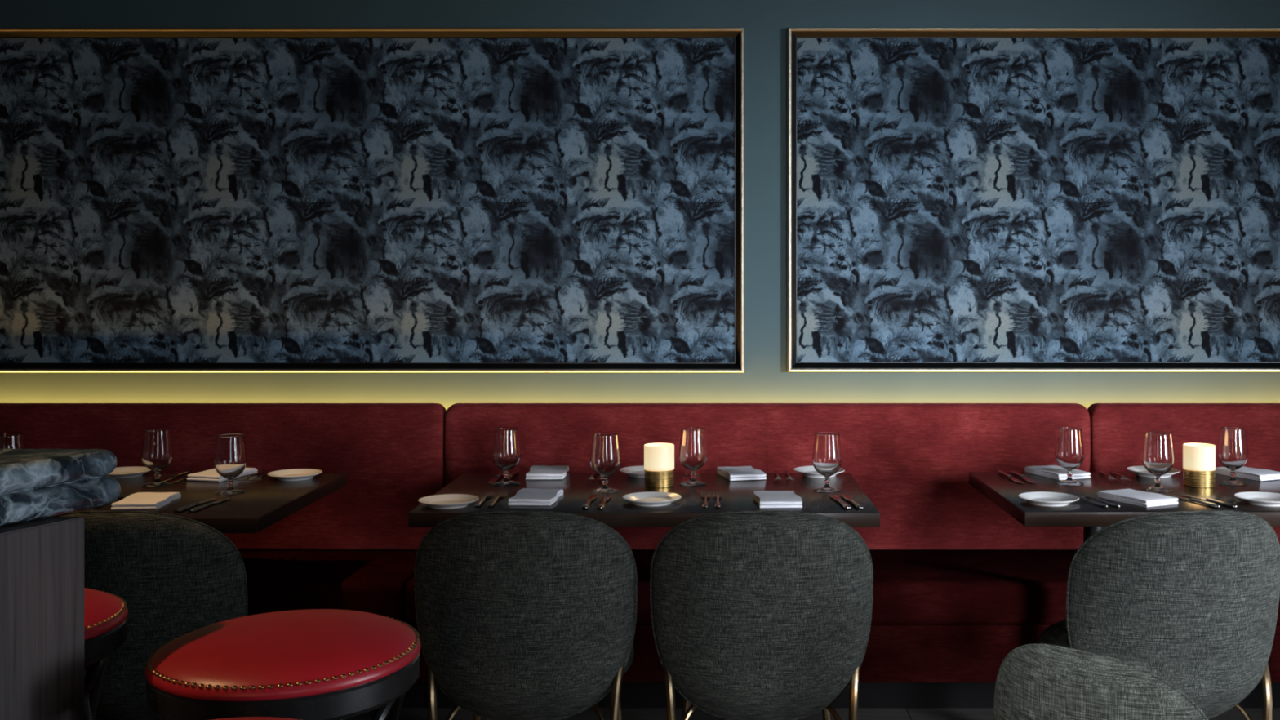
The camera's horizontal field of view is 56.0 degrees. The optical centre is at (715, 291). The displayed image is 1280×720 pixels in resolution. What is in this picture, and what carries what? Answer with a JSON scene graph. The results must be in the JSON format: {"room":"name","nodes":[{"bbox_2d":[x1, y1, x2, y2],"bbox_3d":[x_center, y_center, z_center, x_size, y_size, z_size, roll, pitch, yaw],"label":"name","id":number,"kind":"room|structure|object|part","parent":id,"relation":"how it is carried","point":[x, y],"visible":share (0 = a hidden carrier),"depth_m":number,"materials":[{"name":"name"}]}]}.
{"room":"restaurant","nodes":[
{"label":"restaurant","id":0,"kind":"room"},
{"bbox_2d":[0,0,1279,409],"bbox_3d":[0.550,-0.190,4.260,8.300,3.100,0.120,0,0,0],"label":"wall","id":1,"kind":"structure","parent":0,"point":[766,379],"depth_m":4.20,"materials":[{"name":"teal paint"}]},
{"bbox_2d":[0,27,744,373],"bbox_3d":[-1.324,-0.317,4.185,2.852,1.203,0.030,0,0,0],"label":"wall panel","id":2,"kind":"object","parent":1,"relation":"attached to","point":[173,200],"visible":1,"depth_m":4.20,"materials":[{"name":"blue fabric"}]},
{"bbox_2d":[238,549,1077,551],"bbox_3d":[-0.050,0.882,4.157,6.500,0.855,0.083,0,0,0],"label":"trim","id":3,"kind":"structure","parent":1,"relation":"attached to","point":[238,549],"depth_m":4.12,"materials":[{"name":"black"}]},
{"bbox_2d":[786,27,1279,372],"bbox_3d":[1.301,-0.319,4.185,2.098,1.200,0.030,0,0,0],"label":"wall panel","id":4,"kind":"object","parent":1,"relation":"attached to","point":[959,199],"visible":1,"depth_m":4.20,"materials":[{"name":"blue fabric"}]},
{"bbox_2d":[96,706,1279,719],"bbox_3d":[0.550,1.335,0.600,8.100,0.050,7.200,0,0,0],"label":"floor","id":5,"kind":"structure","parent":0,"point":[405,713],"depth_m":3.72,"materials":[{"name":"black"}]},
{"bbox_2d":[0,448,120,719],"bbox_3d":[-1.418,0.772,1.111,1.073,1.075,1.408,0,0,0],"label":"bar counter","id":6,"kind":"object","parent":5,"relation":"on","point":[42,555],"depth_m":1.64,"materials":[{"name":"wood"}]},
{"bbox_2d":[0,448,120,526],"bbox_3d":[-1.418,0.276,1.111,1.073,0.081,1.408,0,0,0],"label":"countertop","id":7,"kind":"structure","parent":6,"relation":"on","point":[35,483],"depth_m":1.68,"materials":[{"name":"blue stone"}]},
{"bbox_2d":[84,587,128,719],"bbox_3d":[-1.145,0.903,1.911,0.378,0.816,0.378,0,0,-17],"label":"bar stool","id":8,"kind":"object","parent":5,"relation":"on","point":[105,614],"visible":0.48,"depth_m":1.91,"materials":[{"name":"red leather"}]},
{"bbox_3d":[-1.064,0.945,2.064,0.028,0.732,0.089,0,0,28],"label":"leg","id":9,"kind":"part","parent":8,"relation":"part of","materials":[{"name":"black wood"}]},
{"bbox_2d":[52,511,248,719],"bbox_3d":[-1.343,0.896,2.889,0.509,0.830,0.576,0,0,-6],"label":"dining chair","id":10,"kind":"object","parent":5,"relation":"on","point":[175,575],"visible":0.41,"depth_m":2.64,"materials":[{"name":"grey fabric"}]},
{"bbox_2d":[49,473,346,533],"bbox_3d":[-1.726,0.935,3.321,1.188,0.750,0.726,0,0,0],"label":"dining table","id":11,"kind":"object","parent":5,"relation":"on","point":[266,501],"visible":0.3,"depth_m":3.27,"materials":[{"name":"brown wood"}]},
{"bbox_2d":[0,432,24,448],"bbox_3d":[-1.978,0.480,3.360,0.083,0.160,0.083,0,0,-14],"label":"wine glass","id":12,"kind":"object","parent":11,"relation":"on","point":[7,440],"visible":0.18,"depth_m":3.34,"materials":[{"name":"clear glass"}]},
{"bbox_2d":[95,492,134,507],"bbox_3d":[-1.601,0.554,3.195,0.026,0.009,0.202,0,0,-2],"label":"fork","id":13,"kind":"object","parent":11,"relation":"on","point":[125,495],"visible":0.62,"depth_m":3.26,"materials":[{"name":"silver metal"}]},
{"bbox_2d":[105,466,151,478],"bbox_3d":[-1.792,0.551,3.636,0.155,0.017,0.155,0,0,0],"label":"plate","id":14,"kind":"object","parent":11,"relation":"on","point":[120,472],"visible":0.73,"depth_m":3.66,"materials":[{"name":"white ceramic"}]},
{"bbox_2d":[111,492,181,510],"bbox_3d":[-1.495,0.550,3.157,0.117,0.018,0.183,0,0,-6],"label":"folded napkin","id":15,"kind":"object","parent":11,"relation":"on","point":[139,500],"visible":1,"depth_m":3.11,"materials":[{"name":"white fabric"}]},
{"bbox_2d":[141,427,173,487],"bbox_3d":[-1.613,0.480,3.471,0.083,0.160,0.083,0,0,21],"label":"wine glass","id":16,"kind":"object","parent":11,"relation":"on","point":[157,455],"visible":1,"depth_m":3.44,"materials":[{"name":"clear glass"}]},
{"bbox_2d":[160,470,191,481],"bbox_3d":[-1.621,0.555,3.591,0.021,0.009,0.218,0,0,0],"label":"knife","id":17,"kind":"object","parent":11,"relation":"on","point":[186,472],"visible":0.92,"depth_m":3.61,"materials":[{"name":"silver metal"}]},
{"bbox_2d":[169,470,204,483],"bbox_3d":[-1.583,0.555,3.591,0.021,0.009,0.218,0,0,0],"label":"knife","id":18,"kind":"object","parent":11,"relation":"on","point":[198,471],"visible":0.74,"depth_m":3.56,"materials":[{"name":"silver metal"}]},
{"bbox_2d":[173,497,217,512],"bbox_3d":[-1.351,0.555,3.133,0.022,0.009,0.218,0,0,3],"label":"knife","id":19,"kind":"object","parent":11,"relation":"on","point":[183,508],"visible":1,"depth_m":3.09,"materials":[{"name":"silver metal"}]},
{"bbox_2d":[187,497,230,512],"bbox_3d":[-1.315,0.555,3.133,0.022,0.009,0.218,0,0,3],"label":"knife","id":20,"kind":"object","parent":11,"relation":"on","point":[197,508],"visible":1,"depth_m":3.09,"materials":[{"name":"silver metal"}]},
{"bbox_2d":[186,467,257,481],"bbox_3d":[-1.485,0.550,3.620,0.117,0.018,0.183,0,0,14],"label":"folded napkin","id":21,"kind":"object","parent":11,"relation":"on","point":[211,475],"visible":0.66,"depth_m":3.55,"materials":[{"name":"white fabric"}]},
{"bbox_2d":[213,433,246,495],"bbox_3d":[-1.347,0.480,3.333,0.083,0.160,0.083,0,0,8],"label":"wine glass","id":22,"kind":"object","parent":11,"relation":"on","point":[230,457],"visible":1,"depth_m":3.30,"materials":[{"name":"clear glass"}]},
{"bbox_2d":[235,470,266,480],"bbox_3d":[-1.389,0.554,3.604,0.026,0.009,0.202,0,0,0],"label":"fork","id":23,"kind":"object","parent":11,"relation":"on","point":[247,477],"visible":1,"depth_m":3.58,"materials":[{"name":"silver metal"}]},
{"bbox_2d":[247,470,277,480],"bbox_3d":[-1.355,0.554,3.604,0.026,0.009,0.202,0,0,0],"label":"fork","id":24,"kind":"object","parent":11,"relation":"on","point":[258,478],"visible":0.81,"depth_m":3.56,"materials":[{"name":"silver metal"}]},
{"bbox_2d":[267,468,322,480],"bbox_3d":[-1.256,0.551,3.590,0.155,0.017,0.155,0,0,0],"label":"plate","id":25,"kind":"object","parent":11,"relation":"on","point":[297,474],"visible":1,"depth_m":3.61,"materials":[{"name":"white ceramic"}]},
{"bbox_2d":[0,403,446,708],"bbox_3d":[-1.996,0.845,3.796,2.165,0.930,0.612,0,0,0],"label":"banquette","id":26,"kind":"object","parent":5,"relation":"on","point":[391,456],"visible":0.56,"depth_m":4.01,"materials":[{"name":"red fabric"}]},
{"bbox_3d":[-1.996,0.619,4.039,2.165,0.478,0.126,0,0,0],"label":"backrest","id":27,"kind":"part","parent":26,"relation":"part of","materials":[{"name":"red fabric"}]},
{"bbox_3d":[-1.996,0.912,3.730,2.165,0.126,0.480,0,0,0],"label":"seat","id":28,"kind":"part","parent":26,"relation":"part of","materials":[{"name":"red fabric"}]},
{"bbox_2d":[210,716,302,719],"bbox_3d":[-0.545,0.903,1.274,0.378,0.816,0.378,0,0,-29],"label":"bar stool","id":29,"kind":"object","parent":5,"relation":"on","point":[243,717],"visible":1,"depth_m":1.42,"materials":[{"name":"red leather"}]},
{"bbox_2d":[145,608,420,719],"bbox_3d":[-0.626,0.903,1.760,0.390,0.816,0.390,0,0,0],"label":"bar stool","id":30,"kind":"object","parent":5,"relation":"on","point":[308,664],"visible":1,"depth_m":1.65,"materials":[{"name":"red leather"}]},
{"bbox_3d":[-0.504,0.945,1.882,0.028,0.732,0.089,0,0,45],"label":"leg","id":31,"kind":"part","parent":30,"relation":"part of","materials":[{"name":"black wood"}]},
{"bbox_2d":[413,511,637,719],"bbox_3d":[-0.420,0.896,2.889,0.509,0.830,0.576,0,0,6],"label":"dining chair","id":32,"kind":"object","parent":5,"relation":"on","point":[521,615],"visible":1,"depth_m":2.65,"materials":[{"name":"grey fabric"}]},
{"bbox_3d":[-0.648,1.033,2.753,0.033,0.556,0.139,0,0,-5],"label":"leg","id":33,"kind":"part","parent":32,"relation":"part of","materials":[{"name":"brown metal"}]},
{"bbox_3d":[-0.596,1.125,3.090,0.114,0.372,0.028,0,0,41],"label":"leg","id":34,"kind":"part","parent":32,"relation":"part of","materials":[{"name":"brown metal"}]},
{"bbox_3d":[-0.272,1.125,3.090,0.114,0.372,0.028,0,0,-41],"label":"leg","id":35,"kind":"part","parent":32,"relation":"part of","materials":[{"name":"brown metal"}]},
{"bbox_3d":[-0.219,1.033,2.753,0.042,0.556,0.139,0,0,0],"label":"leg","id":36,"kind":"part","parent":32,"relation":"part of","materials":[{"name":"brown metal"}]},
{"bbox_3d":[-0.434,0.887,2.948,0.470,0.095,0.461,0,0,0],"label":"seat","id":37,"kind":"part","parent":32,"relation":"part of","materials":[{"name":"grey fabric"}]},
{"bbox_2d":[408,472,879,527],"bbox_3d":[-0.180,0.935,3.366,1.193,0.750,0.668,0,0,0],"label":"dining table","id":38,"kind":"object","parent":5,"relation":"on","point":[737,495],"visible":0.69,"depth_m":3.26,"materials":[{"name":"brown wood"}]},
{"bbox_2d":[417,493,479,509],"bbox_3d":[-0.696,0.551,3.134,0.155,0.017,0.155,0,0,0],"label":"plate","id":39,"kind":"object","parent":38,"relation":"on","point":[445,501],"visible":1,"depth_m":3.16,"materials":[{"name":"white ceramic"}]},
{"bbox_2d":[474,491,495,506],"bbox_3d":[-0.618,0.554,3.207,0.026,0.009,0.202,0,0,0],"label":"fork","id":40,"kind":"object","parent":38,"relation":"on","point":[481,501],"visible":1,"depth_m":3.19,"materials":[{"name":"silver metal"}]},
{"bbox_2d":[488,470,504,483],"bbox_3d":[-0.652,0.555,3.591,0.021,0.009,0.218,0,0,2],"label":"knife","id":41,"kind":"object","parent":38,"relation":"on","point":[492,480],"visible":0.8,"depth_m":3.57,"materials":[{"name":"silver metal"}]},
{"bbox_2d":[487,491,507,506],"bbox_3d":[-0.584,0.554,3.207,0.026,0.009,0.202,0,0,0],"label":"fork","id":42,"kind":"object","parent":38,"relation":"on","point":[493,502],"visible":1,"depth_m":3.19,"materials":[{"name":"silver metal"}]},
{"bbox_2d":[491,427,520,486],"bbox_3d":[-0.607,0.480,3.486,0.083,0.160,0.083,0,0,-14],"label":"wine glass","id":43,"kind":"object","parent":38,"relation":"on","point":[506,448],"visible":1,"depth_m":3.46,"materials":[{"name":"clear glass"}]},
{"bbox_2d":[501,470,519,480],"bbox_3d":[-0.616,0.555,3.591,0.021,0.009,0.218,0,0,2],"label":"knife","id":44,"kind":"object","parent":38,"relation":"on","point":[515,472],"visible":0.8,"depth_m":3.63,"materials":[{"name":"silver metal"}]},
{"bbox_2d":[508,488,563,506],"bbox_3d":[-0.479,0.550,3.218,0.118,0.018,0.183,0,0,3],"label":"folded napkin","id":45,"kind":"object","parent":38,"relation":"on","point":[525,496],"visible":1,"depth_m":3.17,"materials":[{"name":"white fabric"}]},
{"bbox_2d":[525,465,568,479],"bbox_3d":[-0.509,0.550,3.651,0.117,0.018,0.183,0,0,-2],"label":"folded napkin","id":46,"kind":"object","parent":38,"relation":"on","point":[536,472],"visible":1,"depth_m":3.60,"materials":[{"name":"white fabric"}]},
{"bbox_2d":[582,493,596,509],"bbox_3d":[-0.332,0.555,3.181,0.021,0.009,0.218,0,0,0],"label":"knife","id":47,"kind":"object","parent":38,"relation":"on","point":[591,497],"visible":1,"depth_m":3.15,"materials":[{"name":"silver metal"}]},
{"bbox_2d":[585,471,595,480],"bbox_3d":[-0.368,0.554,3.604,0.026,0.009,0.202,0,0,0],"label":"fork","id":48,"kind":"object","parent":38,"relation":"on","point":[591,477],"visible":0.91,"depth_m":3.56,"materials":[{"name":"silver metal"}]},
{"bbox_2d":[596,493,610,509],"bbox_3d":[-0.294,0.555,3.181,0.021,0.009,0.218,0,0,0],"label":"knife","id":49,"kind":"object","parent":38,"relation":"on","point":[606,497],"visible":1,"depth_m":3.15,"materials":[{"name":"silver metal"}]},
{"bbox_2d":[590,432,620,493],"bbox_3d":[-0.308,0.480,3.360,0.083,0.160,0.083,0,0,14],"label":"wine glass","id":50,"kind":"object","parent":38,"relation":"on","point":[605,459],"visible":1,"depth_m":3.33,"materials":[{"name":"clear glass"}]},
{"bbox_2d":[619,466,644,477],"bbox_3d":[-0.214,0.551,3.652,0.155,0.017,0.155,0,0,0],"label":"plate","id":51,"kind":"object","parent":38,"relation":"on","point":[633,471],"visible":0.52,"depth_m":3.67,"materials":[{"name":"white ceramic"}]},
{"bbox_2d":[622,491,681,506],"bbox_3d":[-0.167,0.551,3.170,0.155,0.017,0.155,0,0,0],"label":"plate","id":52,"kind":"object","parent":38,"relation":"on","point":[650,498],"visible":1,"depth_m":3.19,"materials":[{"name":"white ceramic"}]},
{"bbox_2d":[644,443,674,488],"bbox_3d":[-0.161,0.501,3.457,0.087,0.118,0.087,0,0,0],"label":"candle holder","id":53,"kind":"object","parent":38,"relation":"on","point":[659,458],"visible":1,"depth_m":3.42,"materials":[{"name":"gold metal"}]},
{"bbox_2d":[644,443,674,471],"bbox_3d":[-0.161,0.477,3.457,0.087,0.070,0.087,0,0,0],"label":"shade","id":54,"kind":"object","parent":53,"relation":"on","point":[657,456],"depth_m":3.42,"materials":[{"name":"white glass"}]},
{"bbox_2d":[681,469,689,481],"bbox_3d":[-0.088,0.555,3.606,0.021,0.009,0.218,0,0,0],"label":"knife","id":55,"kind":"object","parent":38,"relation":"on","point":[686,477],"visible":0.99,"depth_m":3.60,"materials":[{"name":"silver metal"}]},
{"bbox_2d":[679,427,707,486],"bbox_3d":[-0.064,0.480,3.486,0.083,0.160,0.083,0,0,-40],"label":"wine glass","id":56,"kind":"object","parent":38,"relation":"on","point":[693,452],"visible":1,"depth_m":3.46,"materials":[{"name":"clear glass"}]},
{"bbox_2d":[694,469,701,480],"bbox_3d":[-0.054,0.555,3.606,0.021,0.009,0.218,0,0,0],"label":"knife","id":57,"kind":"object","parent":38,"relation":"on","point":[697,477],"visible":0.89,"depth_m":3.60,"materials":[{"name":"silver metal"}]},
{"bbox_2d":[701,492,710,507],"bbox_3d":[-0.026,0.554,3.195,0.026,0.009,0.202,0,0,0],"label":"fork","id":58,"kind":"object","parent":38,"relation":"on","point":[705,504],"visible":1,"depth_m":3.19,"materials":[{"name":"silver metal"}]},
{"bbox_2d":[712,492,722,507],"bbox_3d":[0.006,0.554,3.195,0.026,0.009,0.202,0,0,0],"label":"fork","id":59,"kind":"object","parent":38,"relation":"on","point":[717,504],"visible":1,"depth_m":3.18,"materials":[{"name":"silver metal"}]},
{"bbox_2d":[716,466,766,480],"bbox_3d":[0.078,0.550,3.636,0.117,0.018,0.183,0,0,-14],"label":"folded napkin","id":60,"kind":"object","parent":38,"relation":"on","point":[740,473],"visible":1,"depth_m":3.58,"materials":[{"name":"white fabric"}]},
{"bbox_2d":[753,490,802,508],"bbox_3d":[0.165,0.550,3.181,0.117,0.018,0.183,0,0,-4],"label":"folded napkin","id":61,"kind":"object","parent":38,"relation":"on","point":[765,499],"visible":1,"depth_m":3.13,"materials":[{"name":"white fabric"}]},
{"bbox_2d":[773,470,783,480],"bbox_3d":[0.188,0.554,3.604,0.026,0.009,0.202,0,0,0],"label":"fork","id":62,"kind":"object","parent":38,"relation":"on","point":[778,477],"visible":1,"depth_m":3.56,"materials":[{"name":"silver metal"}]},
{"bbox_2d":[784,470,795,480],"bbox_3d":[0.221,0.554,3.604,0.026,0.009,0.202,0,0,0],"label":"fork","id":63,"kind":"object","parent":38,"relation":"on","point":[787,472],"visible":1,"depth_m":3.56,"materials":[{"name":"silver metal"}]},
{"bbox_2d":[793,466,844,477],"bbox_3d":[0.317,0.551,3.652,0.155,0.017,0.155,0,0,0],"label":"plate","id":64,"kind":"object","parent":38,"relation":"on","point":[806,471],"visible":0.68,"depth_m":3.66,"materials":[{"name":"white ceramic"}]},
{"bbox_2d":[812,431,842,493],"bbox_3d":[0.315,0.480,3.373,0.083,0.160,0.083,0,0,14],"label":"wine glass","id":65,"kind":"object","parent":38,"relation":"on","point":[827,459],"visible":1,"depth_m":3.34,"materials":[{"name":"clear glass"}]},
{"bbox_2d":[829,494,851,509],"bbox_3d":[0.330,0.555,3.181,0.022,0.009,0.218,0,0,-6],"label":"knife","id":66,"kind":"object","parent":38,"relation":"on","point":[837,499],"visible":1,"depth_m":3.13,"materials":[{"name":"silver metal"}]},
{"bbox_2d":[840,494,863,509],"bbox_3d":[0.362,0.555,3.181,0.022,0.009,0.218,0,0,-6],"label":"knife","id":67,"kind":"object","parent":38,"relation":"on","point":[850,499],"visible":1,"depth_m":3.14,"materials":[{"name":"silver metal"}]},
{"bbox_2d":[404,403,1090,708],"bbox_3d":[0.175,0.845,3.796,2.164,0.930,0.612,0,0,0],"label":"banquette","id":68,"kind":"object","parent":5,"relation":"on","point":[944,624],"visible":0.44,"depth_m":4.00,"materials":[{"name":"red fabric"}]},
{"bbox_3d":[0.175,1.060,3.803,2.164,0.169,0.595,0,0,0],"label":"seat","id":69,"kind":"part","parent":68,"relation":"part of","materials":[{"name":"red fabric"}]},
{"bbox_3d":[0.175,0.912,3.730,2.164,0.126,0.480,0,0,0],"label":"seat","id":70,"kind":"part","parent":68,"relation":"part of","materials":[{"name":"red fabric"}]},
{"bbox_3d":[0.175,0.619,4.039,2.164,0.478,0.126,0,0,0],"label":"backrest","id":71,"kind":"part","parent":68,"relation":"part of","materials":[{"name":"red fabric"}]},
{"bbox_2d":[649,511,873,719],"bbox_3d":[0.120,0.896,2.889,0.509,0.830,0.576,0,0,6],"label":"dining chair","id":72,"kind":"object","parent":5,"relation":"on","point":[755,615],"visible":1,"depth_m":2.65,"materials":[{"name":"grey fabric"}]},
{"bbox_3d":[-0.108,1.033,2.753,0.033,0.556,0.139,0,0,-5],"label":"leg","id":73,"kind":"part","parent":72,"relation":"part of","materials":[{"name":"brown metal"}]},
{"bbox_3d":[-0.056,1.125,3.090,0.114,0.372,0.028,0,0,41],"label":"leg","id":74,"kind":"part","parent":72,"relation":"part of","materials":[{"name":"brown metal"}]},
{"bbox_3d":[0.268,1.125,3.090,0.114,0.372,0.028,0,0,-41],"label":"leg","id":75,"kind":"part","parent":72,"relation":"part of","materials":[{"name":"brown metal"}]},
{"bbox_3d":[0.321,1.033,2.753,0.033,0.556,0.139,0,0,5],"label":"leg","id":76,"kind":"part","parent":72,"relation":"part of","materials":[{"name":"brown metal"}]},
{"bbox_2d":[993,643,1208,719],"bbox_3d":[0.622,0.899,1.757,0.403,0.824,0.347,0,0,-42],"label":"dining chair","id":77,"kind":"object","parent":5,"relation":"on","point":[1036,681],"visible":1,"depth_m":1.61,"materials":[{"name":"grey fabric"}]},
{"bbox_2d":[968,471,1279,542],"bbox_3d":[1.385,0.935,3.380,1.200,0.750,0.673,0,0,0],"label":"dining table","id":78,"kind":"object","parent":5,"relation":"on","point":[1003,491],"visible":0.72,"depth_m":3.30,"materials":[{"name":"brown wood"}]},
{"bbox_2d":[996,470,1023,483],"bbox_3d":[0.882,0.555,3.591,0.021,0.009,0.218,0,0,-4],"label":"knife","id":79,"kind":"object","parent":78,"relation":"on","point":[1001,472],"visible":1,"depth_m":3.59,"materials":[{"name":"silver metal"}]},
{"bbox_2d":[1008,470,1036,483],"bbox_3d":[0.920,0.555,3.591,0.021,0.009,0.218,0,0,-4],"label":"knife","id":80,"kind":"object","parent":78,"relation":"on","point":[1013,472],"visible":1,"depth_m":3.59,"materials":[{"name":"silver metal"}]},
{"bbox_2d":[1018,491,1079,506],"bbox_3d":[0.881,0.551,3.170,0.155,0.017,0.155,0,0,0],"label":"plate","id":81,"kind":"object","parent":78,"relation":"on","point":[1037,498],"visible":1,"depth_m":3.19,"materials":[{"name":"white ceramic"}]},
{"bbox_2d":[1024,465,1090,479],"bbox_3d":[1.040,0.550,3.651,0.117,0.018,0.183,0,0,-20],"label":"folded napkin","id":82,"kind":"object","parent":78,"relation":"on","point":[1055,472],"visible":0.9,"depth_m":3.62,"materials":[{"name":"white fabric"}]},
{"bbox_2d":[1054,426,1084,485],"bbox_3d":[1.034,0.480,3.500,0.083,0.160,0.083,0,0,-14],"label":"wine glass","id":83,"kind":"object","parent":78,"relation":"on","point":[1069,453],"visible":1,"depth_m":3.47,"materials":[{"name":"clear glass"}]},
{"bbox_2d":[1059,492,1108,507],"bbox_3d":[0.984,0.554,3.195,0.026,0.009,0.202,0,0,-16],"label":"fork","id":84,"kind":"object","parent":78,"relation":"on","point":[1080,497],"visible":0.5,"depth_m":3.15,"materials":[{"name":"silver metal"}]},
{"bbox_2d":[1072,492,1120,507],"bbox_3d":[1.015,0.554,3.195,0.026,0.009,0.202,0,0,-16],"label":"fork","id":85,"kind":"object","parent":78,"relation":"on","point":[1082,495],"visible":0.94,"depth_m":3.18,"materials":[{"name":"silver metal"}]},
{"bbox_2d":[1097,470,1120,480],"bbox_3d":[1.180,0.554,3.604,0.026,0.009,0.202,0,0,4],"label":"fork","id":86,"kind":"object","parent":78,"relation":"on","point":[1111,478],"visible":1,"depth_m":3.57,"materials":[{"name":"silver metal"}]},
{"bbox_2d":[1109,470,1133,480],"bbox_3d":[1.216,0.554,3.604,0.026,0.009,0.202,0,0,4],"label":"fork","id":87,"kind":"object","parent":78,"relation":"on","point":[1123,478],"visible":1,"depth_m":3.57,"materials":[{"name":"silver metal"}]},
{"bbox_2d":[1097,488,1177,507],"bbox_3d":[1.127,0.550,3.205,0.117,0.018,0.183,0,0,-26],"label":"folded napkin","id":88,"kind":"object","parent":78,"relation":"on","point":[1139,498],"visible":1,"depth_m":3.17,"materials":[{"name":"white fabric"}]},
{"bbox_2d":[1126,466,1181,477],"bbox_3d":[1.334,0.551,3.652,0.155,0.017,0.155,0,0,0],"label":"plate","id":89,"kind":"object","parent":78,"relation":"on","point":[1142,471],"visible":0.71,"depth_m":3.64,"materials":[{"name":"white ceramic"}]},
{"bbox_2d":[1142,431,1173,492],"bbox_3d":[1.250,0.480,3.387,0.083,0.160,0.083,0,0,-40],"label":"wine glass","id":90,"kind":"object","parent":78,"relation":"on","point":[1157,457],"visible":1,"depth_m":3.36,"materials":[{"name":"clear glass"}]},
{"bbox_2d":[1164,493,1221,508],"bbox_3d":[1.268,0.555,3.193,0.021,0.009,0.218,0,0,-16],"label":"knife","id":91,"kind":"object","parent":78,"relation":"on","point":[1215,505],"visible":1,"depth_m":3.15,"materials":[{"name":"silver metal"}]},
{"bbox_2d":[1182,443,1215,488],"bbox_3d":[1.394,0.501,3.457,0.087,0.118,0.087,0,0,-23],"label":"candle holder","id":92,"kind":"object","parent":78,"relation":"on","point":[1198,459],"visible":1,"depth_m":3.42,"materials":[{"name":"gold metal"}]},
{"bbox_2d":[1182,443,1215,471],"bbox_3d":[1.394,0.477,3.457,0.087,0.070,0.087,0,0,-23],"label":"shade","id":93,"kind":"object","parent":92,"relation":"on","point":[1196,456],"depth_m":3.42,"materials":[{"name":"white glass"}]},
{"bbox_2d":[1180,493,1239,508],"bbox_3d":[1.313,0.555,3.193,0.021,0.009,0.218,0,0,-16],"label":"knife","id":94,"kind":"object","parent":78,"relation":"on","point":[1232,505],"visible":1,"depth_m":3.15,"materials":[{"name":"silver metal"}]},
{"bbox_2d":[1217,426,1248,485],"bbox_3d":[1.510,0.480,3.500,0.083,0.160,0.083,0,0,14],"label":"wine glass","id":95,"kind":"object","parent":78,"relation":"on","point":[1233,448],"visible":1,"depth_m":3.47,"materials":[{"name":"clear glass"}]},
{"bbox_2d":[1215,466,1279,480],"bbox_3d":[1.620,0.550,3.636,0.117,0.018,0.183,0,0,-24],"label":"folded napkin","id":96,"kind":"object","parent":78,"relation":"on","point":[1257,474],"visible":0.82,"depth_m":3.60,"materials":[{"name":"white fabric"}]},
{"bbox_2d":[1234,491,1279,506],"bbox_3d":[1.456,0.551,3.170,0.155,0.017,0.155,0,0,0],"label":"plate","id":97,"kind":"object","parent":78,"relation":"on","point":[1256,498],"visible":1,"depth_m":3.20,"materials":[{"name":"white ceramic"}]},
{"bbox_2d":[1037,510,1279,719],"bbox_3d":[1.025,0.896,2.887,0.509,0.830,0.576,0,0,-12],"label":"dining chair","id":98,"kind":"object","parent":5,"relation":"on","point":[1189,599],"visible":0.88,"depth_m":2.64,"materials":[{"name":"grey fabric"}]},
{"bbox_3d":[1.033,0.887,2.948,0.470,0.095,0.461,0,0,-6],"label":"seat","id":99,"kind":"part","parent":98,"relation":"part of","materials":[{"name":"grey fabric"}]},
{"bbox_3d":[1.266,1.033,2.777,0.033,0.556,0.139,0,0,-1],"label":"leg","id":100,"kind":"part","parent":98,"relation":"part of","materials":[{"name":"brown metal"}]},
{"bbox_2d":[1087,403,1279,708],"bbox_3d":[2.231,0.845,3.796,1.935,0.930,0.612,0,0,0],"label":"banquette","id":101,"kind":"object","parent":5,"relation":"on","point":[1117,431],"visible":0.28,"depth_m":4.01,"materials":[{"name":"red fabric"}]},
{"bbox_3d":[2.231,0.619,4.039,1.935,0.478,0.126,0,0,0],"label":"backrest","id":102,"kind":"part","parent":101,"relation":"part of","materials":[{"name":"red fabric"}]},
{"bbox_3d":[2.231,1.060,3.803,1.935,0.169,0.595,0,0,0],"label":"seat","id":103,"kind":"part","parent":101,"relation":"part of","materials":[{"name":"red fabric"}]},
{"bbox_3d":[2.231,0.912,3.730,1.935,0.126,0.480,0,0,0],"label":"seat","id":104,"kind":"part","parent":101,"relation":"part of","materials":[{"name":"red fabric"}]}
]}

